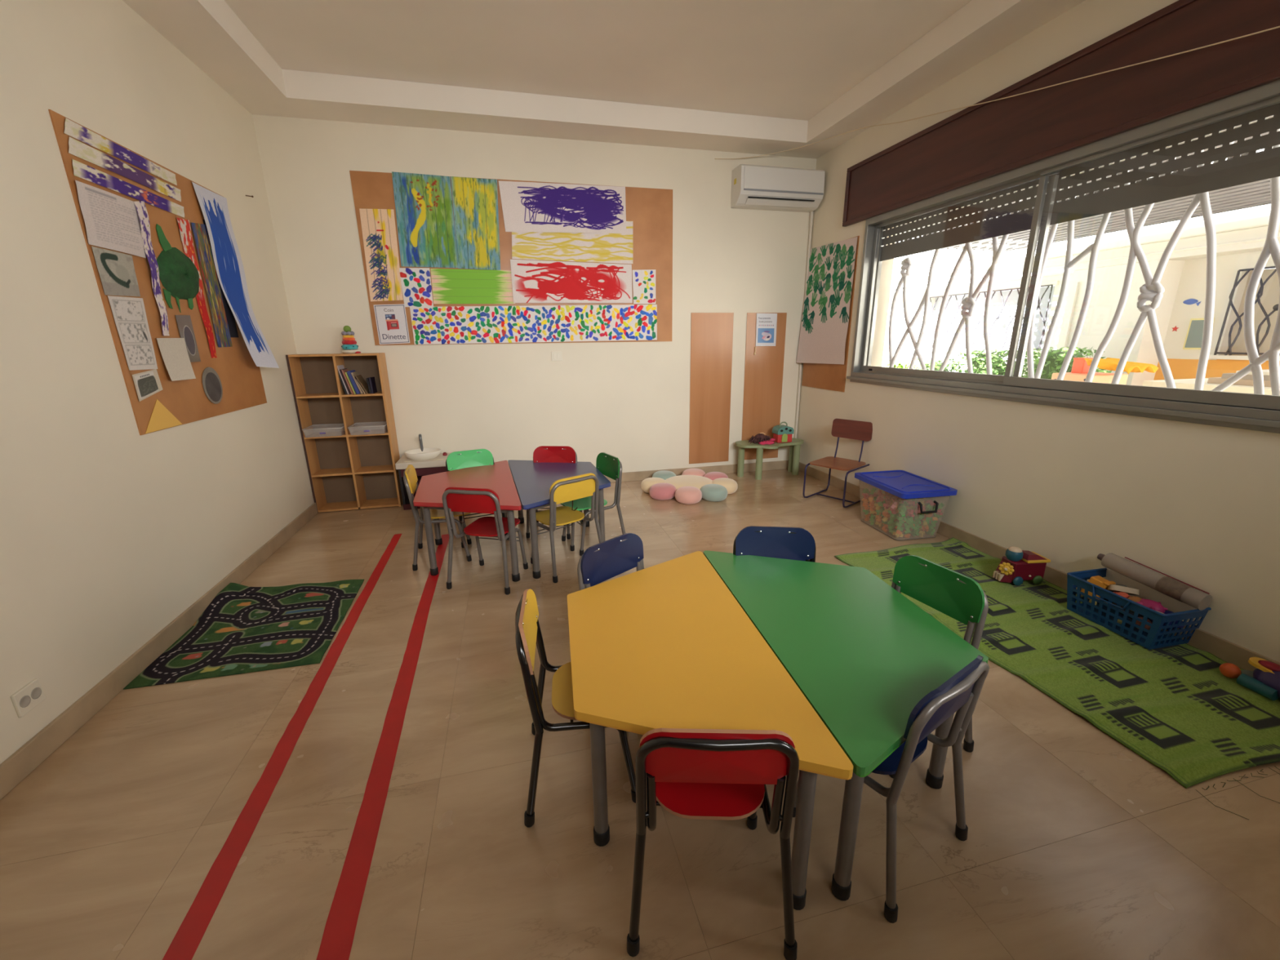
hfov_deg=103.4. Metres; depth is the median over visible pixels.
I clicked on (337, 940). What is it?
tape
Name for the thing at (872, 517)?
block
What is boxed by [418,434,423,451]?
tap
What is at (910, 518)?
block
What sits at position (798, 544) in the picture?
chair
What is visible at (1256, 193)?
pergola
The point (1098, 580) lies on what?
toy
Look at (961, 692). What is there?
chair
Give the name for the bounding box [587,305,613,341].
painting
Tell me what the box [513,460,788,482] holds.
baseboard
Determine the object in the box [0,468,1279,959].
floor
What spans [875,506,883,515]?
block
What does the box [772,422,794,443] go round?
house
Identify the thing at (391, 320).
sign
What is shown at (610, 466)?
chair
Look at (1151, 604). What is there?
toy
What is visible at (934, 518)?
block
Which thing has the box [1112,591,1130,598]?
toy
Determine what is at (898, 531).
block
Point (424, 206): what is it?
painting
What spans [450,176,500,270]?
painting
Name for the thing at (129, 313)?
sheet
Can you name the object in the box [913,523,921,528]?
block
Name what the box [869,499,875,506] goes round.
block
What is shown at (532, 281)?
painting
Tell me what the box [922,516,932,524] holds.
block
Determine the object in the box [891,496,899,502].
block
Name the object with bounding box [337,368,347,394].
book
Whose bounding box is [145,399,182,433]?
triangle
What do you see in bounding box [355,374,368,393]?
book
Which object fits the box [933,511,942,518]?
block
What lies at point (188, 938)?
tape
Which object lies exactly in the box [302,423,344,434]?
plastic tray
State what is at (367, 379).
book
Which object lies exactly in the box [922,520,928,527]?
block
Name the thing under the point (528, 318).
painting
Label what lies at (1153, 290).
window grille
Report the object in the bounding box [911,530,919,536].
block
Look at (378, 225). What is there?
painting
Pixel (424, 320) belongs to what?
painting
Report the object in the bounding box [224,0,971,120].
ceiling
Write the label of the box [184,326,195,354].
print
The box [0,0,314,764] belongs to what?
wall
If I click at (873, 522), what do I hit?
block
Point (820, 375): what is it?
board
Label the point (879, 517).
block
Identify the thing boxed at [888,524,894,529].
block
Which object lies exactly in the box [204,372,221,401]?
print
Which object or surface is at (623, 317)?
painting
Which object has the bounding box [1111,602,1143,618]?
toy
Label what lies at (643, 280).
painting
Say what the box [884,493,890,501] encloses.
block
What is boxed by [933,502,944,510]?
block
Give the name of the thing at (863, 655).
table
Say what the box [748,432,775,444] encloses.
doll
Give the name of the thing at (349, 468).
bookshelf
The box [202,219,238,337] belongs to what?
paper
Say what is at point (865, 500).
block
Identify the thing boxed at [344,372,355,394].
book
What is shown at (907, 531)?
block
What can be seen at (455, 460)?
chair
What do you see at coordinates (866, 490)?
block
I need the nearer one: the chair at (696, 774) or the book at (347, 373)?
the chair at (696, 774)
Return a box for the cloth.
[1084,357,1158,374]
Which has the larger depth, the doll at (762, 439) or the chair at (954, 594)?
the doll at (762, 439)
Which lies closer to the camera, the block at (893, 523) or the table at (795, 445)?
the block at (893, 523)
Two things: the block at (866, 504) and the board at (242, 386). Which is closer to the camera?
the board at (242, 386)
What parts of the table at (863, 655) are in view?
leg, leg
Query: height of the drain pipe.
2.282 m
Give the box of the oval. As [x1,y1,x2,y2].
[202,367,222,404]
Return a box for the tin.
[1071,357,1093,373]
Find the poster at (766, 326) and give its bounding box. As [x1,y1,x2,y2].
[755,313,777,346]
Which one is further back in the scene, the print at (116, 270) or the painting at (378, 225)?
the painting at (378, 225)
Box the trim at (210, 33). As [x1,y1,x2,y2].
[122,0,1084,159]
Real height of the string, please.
0.583 m
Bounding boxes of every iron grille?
[920,284,1053,351]
[1213,266,1279,355]
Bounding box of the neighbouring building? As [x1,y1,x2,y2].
[881,204,1279,386]
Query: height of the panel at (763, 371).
1.387 m
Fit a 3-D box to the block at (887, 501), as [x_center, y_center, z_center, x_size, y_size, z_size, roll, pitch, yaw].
[1.720,0.151,3.503,0.034,0.065,0.041,4,16,17]
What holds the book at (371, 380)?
on the bookshelf
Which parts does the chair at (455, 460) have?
leg, backrest, frame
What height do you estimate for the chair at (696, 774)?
0.575 m
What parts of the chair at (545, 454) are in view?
leg, backrest, frame, leg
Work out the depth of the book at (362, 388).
3.86 m
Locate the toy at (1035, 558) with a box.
[1021,551,1050,563]
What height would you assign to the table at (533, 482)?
0.460 m
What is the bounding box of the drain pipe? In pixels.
[794,211,813,438]
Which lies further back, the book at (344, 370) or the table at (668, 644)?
the book at (344, 370)
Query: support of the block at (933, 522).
in the storage box
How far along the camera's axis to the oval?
2.72 m
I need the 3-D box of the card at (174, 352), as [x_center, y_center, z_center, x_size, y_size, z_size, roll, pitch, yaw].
[-2.227,-0.583,2.438,0.014,0.198,0.211,-4,16,-13]
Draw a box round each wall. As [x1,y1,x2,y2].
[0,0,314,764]
[252,114,816,479]
[796,0,1279,662]
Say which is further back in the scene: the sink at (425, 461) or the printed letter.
the sink at (425, 461)
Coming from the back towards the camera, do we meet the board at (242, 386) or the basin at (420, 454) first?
the basin at (420, 454)
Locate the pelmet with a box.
[842,0,1279,226]
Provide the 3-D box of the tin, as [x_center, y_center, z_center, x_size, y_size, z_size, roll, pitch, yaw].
[3.768,-0.976,4.308,0.104,0.125,0.094,-4,16,-13]
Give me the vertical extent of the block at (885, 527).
0.063 m
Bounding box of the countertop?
[395,453,450,469]
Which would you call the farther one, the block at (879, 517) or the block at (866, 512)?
the block at (866, 512)
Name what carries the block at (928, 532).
in the storage box
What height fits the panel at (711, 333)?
1.387 m
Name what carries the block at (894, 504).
in the storage box
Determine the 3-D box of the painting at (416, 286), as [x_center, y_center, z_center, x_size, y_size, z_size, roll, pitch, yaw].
[-1.735,-1.496,3.932,0.219,0.288,0.005,-4,16,-13]
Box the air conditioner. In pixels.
[730,164,825,212]
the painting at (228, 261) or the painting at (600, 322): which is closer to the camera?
the painting at (228, 261)
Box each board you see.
[48,109,266,435]
[349,170,672,345]
[801,235,859,391]
[1182,317,1214,349]
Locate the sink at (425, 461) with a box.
[395,434,450,510]
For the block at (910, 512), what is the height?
0.048 m
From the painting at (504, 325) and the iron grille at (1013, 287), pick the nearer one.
the painting at (504, 325)
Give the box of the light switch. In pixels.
[551,351,562,360]
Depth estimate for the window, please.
2.51 m
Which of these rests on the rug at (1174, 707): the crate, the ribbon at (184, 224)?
the crate
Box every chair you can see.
[403,464,471,570]
[441,486,528,595]
[445,448,509,547]
[515,588,635,827]
[525,445,582,539]
[530,472,602,582]
[560,452,625,555]
[577,533,644,590]
[626,728,799,959]
[733,525,816,562]
[792,654,989,923]
[802,418,872,507]
[888,555,988,778]
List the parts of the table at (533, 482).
leg, leg, leg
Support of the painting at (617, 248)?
attached to the board at (650, 211)
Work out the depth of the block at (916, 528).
3.32 m
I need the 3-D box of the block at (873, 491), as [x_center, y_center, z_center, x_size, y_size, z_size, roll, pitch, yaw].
[1.678,0.080,3.645,0.033,0.049,0.056,12,20,38]
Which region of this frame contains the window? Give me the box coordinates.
[846,79,1279,433]
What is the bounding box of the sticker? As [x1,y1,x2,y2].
[1182,298,1200,306]
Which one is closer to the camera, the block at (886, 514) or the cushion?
the block at (886, 514)
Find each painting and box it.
[191,222,232,346]
[192,182,279,368]
[359,208,403,301]
[391,171,457,267]
[399,267,433,306]
[409,306,441,344]
[430,268,515,303]
[437,306,468,343]
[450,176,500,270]
[464,306,493,343]
[489,306,517,342]
[498,180,626,233]
[510,259,632,302]
[511,221,632,263]
[515,305,542,342]
[540,305,566,342]
[564,305,589,342]
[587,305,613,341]
[611,304,635,340]
[632,269,655,303]
[633,304,657,340]
[796,236,857,364]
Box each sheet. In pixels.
[107,295,157,370]
[1207,377,1271,386]
[1221,373,1270,380]
[1235,369,1269,375]
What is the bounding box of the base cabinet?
[1051,372,1128,384]
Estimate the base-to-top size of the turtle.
0.397 m
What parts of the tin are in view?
lid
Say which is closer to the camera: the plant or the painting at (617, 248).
the painting at (617, 248)
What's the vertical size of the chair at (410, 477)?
0.575 m
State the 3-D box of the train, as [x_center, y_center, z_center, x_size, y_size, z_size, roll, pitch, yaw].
[2.034,0.449,2.708,0.238,0.195,0.121,-2,16,-4]
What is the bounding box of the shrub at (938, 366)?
[903,358,966,372]
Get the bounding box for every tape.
[162,533,401,959]
[315,533,448,959]
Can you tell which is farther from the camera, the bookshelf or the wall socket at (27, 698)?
the bookshelf
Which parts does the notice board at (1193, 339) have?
panel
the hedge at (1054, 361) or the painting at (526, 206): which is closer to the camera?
the painting at (526, 206)
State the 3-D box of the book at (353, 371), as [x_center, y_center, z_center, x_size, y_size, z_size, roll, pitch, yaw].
[-2.173,-0.750,3.899,0.052,0.163,0.140,-4,16,-13]
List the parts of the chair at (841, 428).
sled frame, seat, backrest, sled frame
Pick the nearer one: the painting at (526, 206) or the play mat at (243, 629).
the play mat at (243, 629)
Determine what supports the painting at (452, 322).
attached to the board at (650, 211)
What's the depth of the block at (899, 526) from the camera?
3.29 m
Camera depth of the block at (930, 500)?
3.37 m
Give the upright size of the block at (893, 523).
0.046 m
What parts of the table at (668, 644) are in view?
leg, leg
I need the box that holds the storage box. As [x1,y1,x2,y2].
[854,470,957,540]
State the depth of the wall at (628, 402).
4.26 m
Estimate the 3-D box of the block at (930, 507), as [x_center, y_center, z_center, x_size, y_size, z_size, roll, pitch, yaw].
[1.890,0.176,3.290,0.048,0.043,0.053,4,16,17]
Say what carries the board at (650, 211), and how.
attached to the wall at (628, 402)
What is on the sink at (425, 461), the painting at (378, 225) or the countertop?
the countertop
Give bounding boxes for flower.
[998,562,1014,575]
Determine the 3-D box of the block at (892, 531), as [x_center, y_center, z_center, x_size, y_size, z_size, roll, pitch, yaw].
[1.697,0.346,3.396,0.046,0.033,0.048,7,17,25]
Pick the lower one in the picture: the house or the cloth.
the house
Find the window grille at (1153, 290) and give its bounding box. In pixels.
[888,115,1279,395]
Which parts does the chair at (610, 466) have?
leg, seat, leg, seat rail, backrest, frame, leg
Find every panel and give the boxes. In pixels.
[688,312,733,463]
[741,312,786,459]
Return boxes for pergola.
[895,115,1273,251]
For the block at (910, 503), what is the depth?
3.35 m
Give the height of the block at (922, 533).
0.062 m
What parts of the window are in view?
shutter rail, sash, sill, sash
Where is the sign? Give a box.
[373,303,409,344]
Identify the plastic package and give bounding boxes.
[1097,552,1212,610]
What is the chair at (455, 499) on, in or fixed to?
on the floor
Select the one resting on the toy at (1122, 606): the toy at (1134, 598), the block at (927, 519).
the toy at (1134, 598)
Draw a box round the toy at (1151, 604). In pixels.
[1136,598,1168,613]
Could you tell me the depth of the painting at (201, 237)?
2.79 m
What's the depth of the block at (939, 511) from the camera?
3.30 m
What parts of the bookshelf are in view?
panel, shelf, shelf, shelf, panel, shelf, shelf, shelf, shelf, shelf, panel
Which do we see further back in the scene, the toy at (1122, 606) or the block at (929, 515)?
the block at (929, 515)
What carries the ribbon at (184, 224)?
attached to the board at (242, 386)
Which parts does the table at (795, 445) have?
leg, leg, leg, leg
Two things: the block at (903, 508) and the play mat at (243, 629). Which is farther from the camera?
the block at (903, 508)
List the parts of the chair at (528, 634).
backrest, frame, leg, leg, seat rail, seat, seat rail, leg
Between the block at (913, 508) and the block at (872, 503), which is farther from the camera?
the block at (872, 503)
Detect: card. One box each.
[132,368,162,401]
[156,337,195,381]
[175,315,200,362]
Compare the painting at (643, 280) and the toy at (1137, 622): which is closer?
the toy at (1137, 622)
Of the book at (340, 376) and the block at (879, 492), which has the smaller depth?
the block at (879, 492)
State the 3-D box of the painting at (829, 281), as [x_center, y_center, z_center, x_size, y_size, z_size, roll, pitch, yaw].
[1.609,-1.530,4.424,0.055,1.009,0.680,-4,16,-13]
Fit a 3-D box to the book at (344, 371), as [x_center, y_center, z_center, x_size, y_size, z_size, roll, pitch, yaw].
[-2.218,-0.750,3.888,0.048,0.169,0.140,-4,16,-13]
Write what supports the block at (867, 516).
in the storage box
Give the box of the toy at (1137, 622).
[1135,617,1152,631]
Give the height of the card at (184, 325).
0.230 m
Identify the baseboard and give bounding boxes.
[0,502,317,799]
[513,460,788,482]
[798,462,1279,671]
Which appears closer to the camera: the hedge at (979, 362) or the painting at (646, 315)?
the painting at (646, 315)
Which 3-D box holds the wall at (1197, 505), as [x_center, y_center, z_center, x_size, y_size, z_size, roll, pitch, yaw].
[2.389,-0.914,2.128,0.280,3.150,6.100,-4,16,-13]
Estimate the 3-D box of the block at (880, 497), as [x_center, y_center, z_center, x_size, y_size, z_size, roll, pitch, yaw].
[1.649,0.127,3.478,0.045,0.064,0.043,-7,17,-21]
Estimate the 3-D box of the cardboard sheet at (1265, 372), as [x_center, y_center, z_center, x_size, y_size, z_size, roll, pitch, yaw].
[3.857,-0.625,2.963,0.360,0.020,0.360,-4,16,-13]
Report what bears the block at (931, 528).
in the storage box
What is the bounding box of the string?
[714,26,1279,159]
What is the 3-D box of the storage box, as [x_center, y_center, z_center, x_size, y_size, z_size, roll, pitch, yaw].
[1.787,0.169,3.477,0.396,0.348,0.548,-4,16,-10]
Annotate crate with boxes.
[1066,568,1211,649]
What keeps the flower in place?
on the train
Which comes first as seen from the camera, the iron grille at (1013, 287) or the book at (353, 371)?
the book at (353, 371)
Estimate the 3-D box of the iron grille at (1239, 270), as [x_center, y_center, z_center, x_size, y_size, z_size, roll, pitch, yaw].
[5.883,-1.524,4.555,0.060,0.801,0.937,-4,16,-13]
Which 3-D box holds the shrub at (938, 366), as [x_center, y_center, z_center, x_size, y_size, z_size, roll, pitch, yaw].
[4.020,-1.190,7.071,0.688,1.028,0.982,-4,16,-13]
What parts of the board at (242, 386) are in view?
painted strip, painted strip, painted strip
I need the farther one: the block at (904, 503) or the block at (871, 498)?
the block at (871, 498)
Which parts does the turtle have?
leg, leg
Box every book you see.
[337,364,349,394]
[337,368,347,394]
[339,368,351,394]
[341,368,352,394]
[343,371,354,394]
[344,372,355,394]
[346,369,359,394]
[346,373,356,394]
[350,371,360,394]
[351,371,363,394]
[352,374,366,393]
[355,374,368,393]
[366,377,371,393]
[368,376,377,393]
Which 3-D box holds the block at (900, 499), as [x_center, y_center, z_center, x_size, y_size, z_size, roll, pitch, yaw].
[1.846,0.142,3.529,0.048,0.045,0.049,-7,17,-20]
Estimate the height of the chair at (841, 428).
0.632 m
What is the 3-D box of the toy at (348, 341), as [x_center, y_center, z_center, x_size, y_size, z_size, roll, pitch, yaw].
[-2.200,-1.061,3.823,0.127,0.204,0.127,-12,19,-35]
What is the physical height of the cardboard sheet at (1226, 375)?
0.030 m
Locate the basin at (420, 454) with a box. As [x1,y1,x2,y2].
[404,448,440,460]
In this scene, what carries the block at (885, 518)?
in the storage box
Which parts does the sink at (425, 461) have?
panel, panel, rail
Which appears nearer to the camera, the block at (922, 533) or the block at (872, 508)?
the block at (922, 533)
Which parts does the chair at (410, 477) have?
backrest, frame, leg, leg, seat rail, seat, leg, leg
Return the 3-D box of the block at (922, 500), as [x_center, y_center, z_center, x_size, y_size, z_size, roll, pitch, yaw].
[1.877,0.156,3.364,0.039,0.056,0.046,10,19,34]
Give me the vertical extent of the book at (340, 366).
0.215 m
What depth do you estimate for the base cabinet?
4.15 m
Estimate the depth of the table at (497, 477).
2.96 m
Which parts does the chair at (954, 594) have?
seat rail, backrest, frame, leg, seat rail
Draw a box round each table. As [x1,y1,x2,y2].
[413,460,521,582]
[507,459,610,578]
[567,551,853,910]
[703,550,988,900]
[735,437,804,479]
[1142,377,1271,395]
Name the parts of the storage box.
lid, handle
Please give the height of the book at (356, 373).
0.163 m
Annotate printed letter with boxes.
[75,180,146,257]
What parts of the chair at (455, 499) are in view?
leg, seat rail, backrest, frame, leg, seat, leg, seat rail, leg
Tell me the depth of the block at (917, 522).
3.30 m
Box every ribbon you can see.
[133,200,169,335]
[176,217,217,358]
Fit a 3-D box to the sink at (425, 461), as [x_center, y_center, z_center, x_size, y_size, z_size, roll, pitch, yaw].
[-1.682,-0.088,4.145,0.520,0.569,0.300,-4,16,-13]
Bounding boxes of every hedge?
[948,348,1026,375]
[1012,346,1111,379]
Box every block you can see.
[862,488,869,493]
[862,493,869,498]
[862,497,869,503]
[862,502,868,507]
[862,509,871,515]
[864,512,871,521]
[867,495,874,502]
[868,503,875,511]
[869,492,877,497]
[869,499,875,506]
[869,517,875,524]
[870,487,876,494]
[870,513,875,520]
[874,503,881,510]
[875,494,884,502]
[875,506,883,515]
[875,511,882,519]
[875,520,883,527]
[876,489,884,495]
[881,516,888,521]
[881,523,888,532]
[882,511,889,517]
[883,503,889,509]
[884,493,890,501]
[885,497,891,505]
[887,520,897,526]
[888,510,896,517]
[888,514,897,523]
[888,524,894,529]
[888,528,896,533]
[889,501,897,509]
[889,505,896,514]
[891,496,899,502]
[892,532,903,537]
[895,521,903,530]
[895,525,902,534]
[896,515,906,520]
[897,505,906,511]
[897,511,905,517]
[898,520,904,525]
[899,497,908,502]
[900,501,908,506]
[903,522,915,528]
[903,530,910,537]
[904,526,911,534]
[905,519,915,524]
[906,506,916,511]
[906,508,914,516]
[906,513,915,520]
[907,501,915,506]
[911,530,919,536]
[912,526,919,532]
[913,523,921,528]
[914,517,921,524]
[915,513,924,520]
[916,503,925,511]
[918,528,924,537]
[920,498,924,507]
[921,525,928,531]
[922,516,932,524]
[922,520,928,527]
[924,512,932,519]
[925,498,935,506]
[925,502,935,510]
[925,529,934,535]
[928,523,935,532]
[929,520,937,527]
[931,516,937,520]
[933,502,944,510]
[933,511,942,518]
[936,507,942,515]
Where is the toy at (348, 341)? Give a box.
[341,325,360,353]
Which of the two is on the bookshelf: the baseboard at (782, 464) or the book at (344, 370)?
the book at (344, 370)
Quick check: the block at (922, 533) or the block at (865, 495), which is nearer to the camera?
the block at (922, 533)
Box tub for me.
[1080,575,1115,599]
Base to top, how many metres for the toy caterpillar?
0.109 m
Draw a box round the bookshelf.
[285,352,403,513]
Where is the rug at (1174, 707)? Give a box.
[834,537,1279,819]
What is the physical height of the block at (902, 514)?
0.049 m
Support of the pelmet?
attached to the wall at (1197, 505)
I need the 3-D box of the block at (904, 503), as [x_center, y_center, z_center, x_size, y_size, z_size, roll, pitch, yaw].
[1.796,0.169,3.437,0.045,0.061,0.048,-8,17,-25]
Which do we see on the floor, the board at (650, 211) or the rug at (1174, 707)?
the rug at (1174, 707)
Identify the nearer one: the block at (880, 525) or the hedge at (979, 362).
the block at (880, 525)
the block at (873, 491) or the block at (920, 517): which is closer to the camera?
the block at (920, 517)
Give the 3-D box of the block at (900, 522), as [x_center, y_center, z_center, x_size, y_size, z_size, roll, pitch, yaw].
[1.703,0.274,3.294,0.032,0.048,0.055,7,17,26]
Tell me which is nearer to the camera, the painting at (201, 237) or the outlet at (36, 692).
the outlet at (36, 692)
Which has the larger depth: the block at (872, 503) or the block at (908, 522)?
the block at (872, 503)
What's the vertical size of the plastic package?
0.102 m
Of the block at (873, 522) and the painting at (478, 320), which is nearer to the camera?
the block at (873, 522)
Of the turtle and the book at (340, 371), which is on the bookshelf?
the book at (340, 371)
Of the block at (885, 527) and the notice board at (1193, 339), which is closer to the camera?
the block at (885, 527)
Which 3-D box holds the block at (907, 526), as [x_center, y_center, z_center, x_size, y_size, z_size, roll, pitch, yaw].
[1.767,0.299,3.316,0.063,0.041,0.030,11,19,36]
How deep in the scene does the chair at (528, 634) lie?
1.41 m
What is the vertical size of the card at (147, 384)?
0.130 m
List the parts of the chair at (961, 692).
leg, seat rail, leg, seat, frame, backrest, seat rail, leg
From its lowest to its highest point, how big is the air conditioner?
0.290 m
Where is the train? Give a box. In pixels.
[991,546,1050,585]
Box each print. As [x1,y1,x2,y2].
[91,246,140,296]
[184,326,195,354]
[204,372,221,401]
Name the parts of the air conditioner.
panel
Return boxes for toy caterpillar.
[1219,657,1279,700]
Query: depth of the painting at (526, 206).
4.03 m
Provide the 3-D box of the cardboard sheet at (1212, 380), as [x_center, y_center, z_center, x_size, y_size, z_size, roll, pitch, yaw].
[3.846,-0.583,3.025,0.360,0.035,0.500,-4,16,-13]
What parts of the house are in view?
door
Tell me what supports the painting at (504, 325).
attached to the board at (650, 211)
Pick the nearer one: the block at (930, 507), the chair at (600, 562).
the chair at (600, 562)
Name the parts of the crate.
handle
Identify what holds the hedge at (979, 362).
on the ground
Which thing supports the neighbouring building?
on the ground
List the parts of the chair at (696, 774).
leg, seat rail, seat, backrest, frame, leg, seat rail, leg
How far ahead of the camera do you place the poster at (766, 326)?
4.71 m
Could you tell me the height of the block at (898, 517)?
0.032 m
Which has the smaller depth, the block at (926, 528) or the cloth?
the block at (926, 528)
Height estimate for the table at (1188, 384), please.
1.000 m
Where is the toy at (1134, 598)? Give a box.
[1128,595,1142,602]
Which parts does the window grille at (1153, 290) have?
rail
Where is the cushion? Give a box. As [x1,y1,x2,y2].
[640,468,737,504]
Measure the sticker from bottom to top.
0.079 m
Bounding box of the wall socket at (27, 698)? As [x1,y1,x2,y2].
[10,678,45,717]
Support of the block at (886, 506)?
in the storage box
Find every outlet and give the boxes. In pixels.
[19,695,31,707]
[31,687,41,698]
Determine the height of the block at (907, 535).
0.060 m
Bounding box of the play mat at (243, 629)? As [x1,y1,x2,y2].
[123,578,364,689]
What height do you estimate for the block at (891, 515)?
0.049 m
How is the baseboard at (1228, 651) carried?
attached to the wall at (1197, 505)
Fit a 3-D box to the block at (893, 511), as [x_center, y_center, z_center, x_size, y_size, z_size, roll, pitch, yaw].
[1.668,0.196,3.342,0.030,0.046,0.048,-2,16,-5]
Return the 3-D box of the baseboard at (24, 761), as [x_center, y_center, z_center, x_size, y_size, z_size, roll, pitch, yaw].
[-1.908,0.898,1.514,0.014,0.088,5.700,-4,16,-13]
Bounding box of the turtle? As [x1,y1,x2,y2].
[155,223,199,312]
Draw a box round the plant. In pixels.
[881,360,937,369]
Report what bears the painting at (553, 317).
attached to the board at (650, 211)
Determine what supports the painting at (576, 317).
attached to the board at (650, 211)
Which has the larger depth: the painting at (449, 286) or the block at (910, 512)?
the painting at (449, 286)
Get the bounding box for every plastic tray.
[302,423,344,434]
[347,421,386,431]
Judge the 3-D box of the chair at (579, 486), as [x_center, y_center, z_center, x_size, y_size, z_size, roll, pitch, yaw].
[-0.450,0.226,2.956,0.369,0.575,0.359,-14,20,-39]
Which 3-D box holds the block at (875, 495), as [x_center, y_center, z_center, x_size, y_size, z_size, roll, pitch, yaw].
[1.684,0.112,3.646,0.039,0.051,0.057,-12,19,-35]
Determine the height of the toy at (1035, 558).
0.015 m
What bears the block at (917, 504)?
in the storage box
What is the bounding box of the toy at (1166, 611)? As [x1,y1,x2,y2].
[1147,610,1185,630]
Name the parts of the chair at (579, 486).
seat rail, leg, seat, leg, backrest, frame, seat rail, leg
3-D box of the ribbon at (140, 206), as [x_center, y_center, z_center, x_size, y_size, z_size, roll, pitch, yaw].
[-2.238,-0.972,2.332,0.008,0.591,0.105,-4,16,-13]
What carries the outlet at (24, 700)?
attached to the wall socket at (27, 698)
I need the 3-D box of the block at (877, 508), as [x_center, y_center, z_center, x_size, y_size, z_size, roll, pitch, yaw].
[1.650,0.185,3.499,0.047,0.051,0.035,-6,16,-17]
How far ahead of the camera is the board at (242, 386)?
2.37 m
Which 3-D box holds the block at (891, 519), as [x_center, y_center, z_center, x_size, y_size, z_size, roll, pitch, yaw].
[1.685,0.255,3.364,0.046,0.062,0.038,6,17,22]
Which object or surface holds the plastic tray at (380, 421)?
in the bookshelf
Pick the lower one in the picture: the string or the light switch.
the light switch
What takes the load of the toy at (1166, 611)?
in the crate
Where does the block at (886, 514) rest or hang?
in the storage box
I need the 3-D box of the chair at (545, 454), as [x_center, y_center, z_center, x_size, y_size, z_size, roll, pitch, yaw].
[-0.611,0.080,3.483,0.369,0.575,0.359,1,16,5]
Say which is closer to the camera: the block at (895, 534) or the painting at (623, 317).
the block at (895, 534)

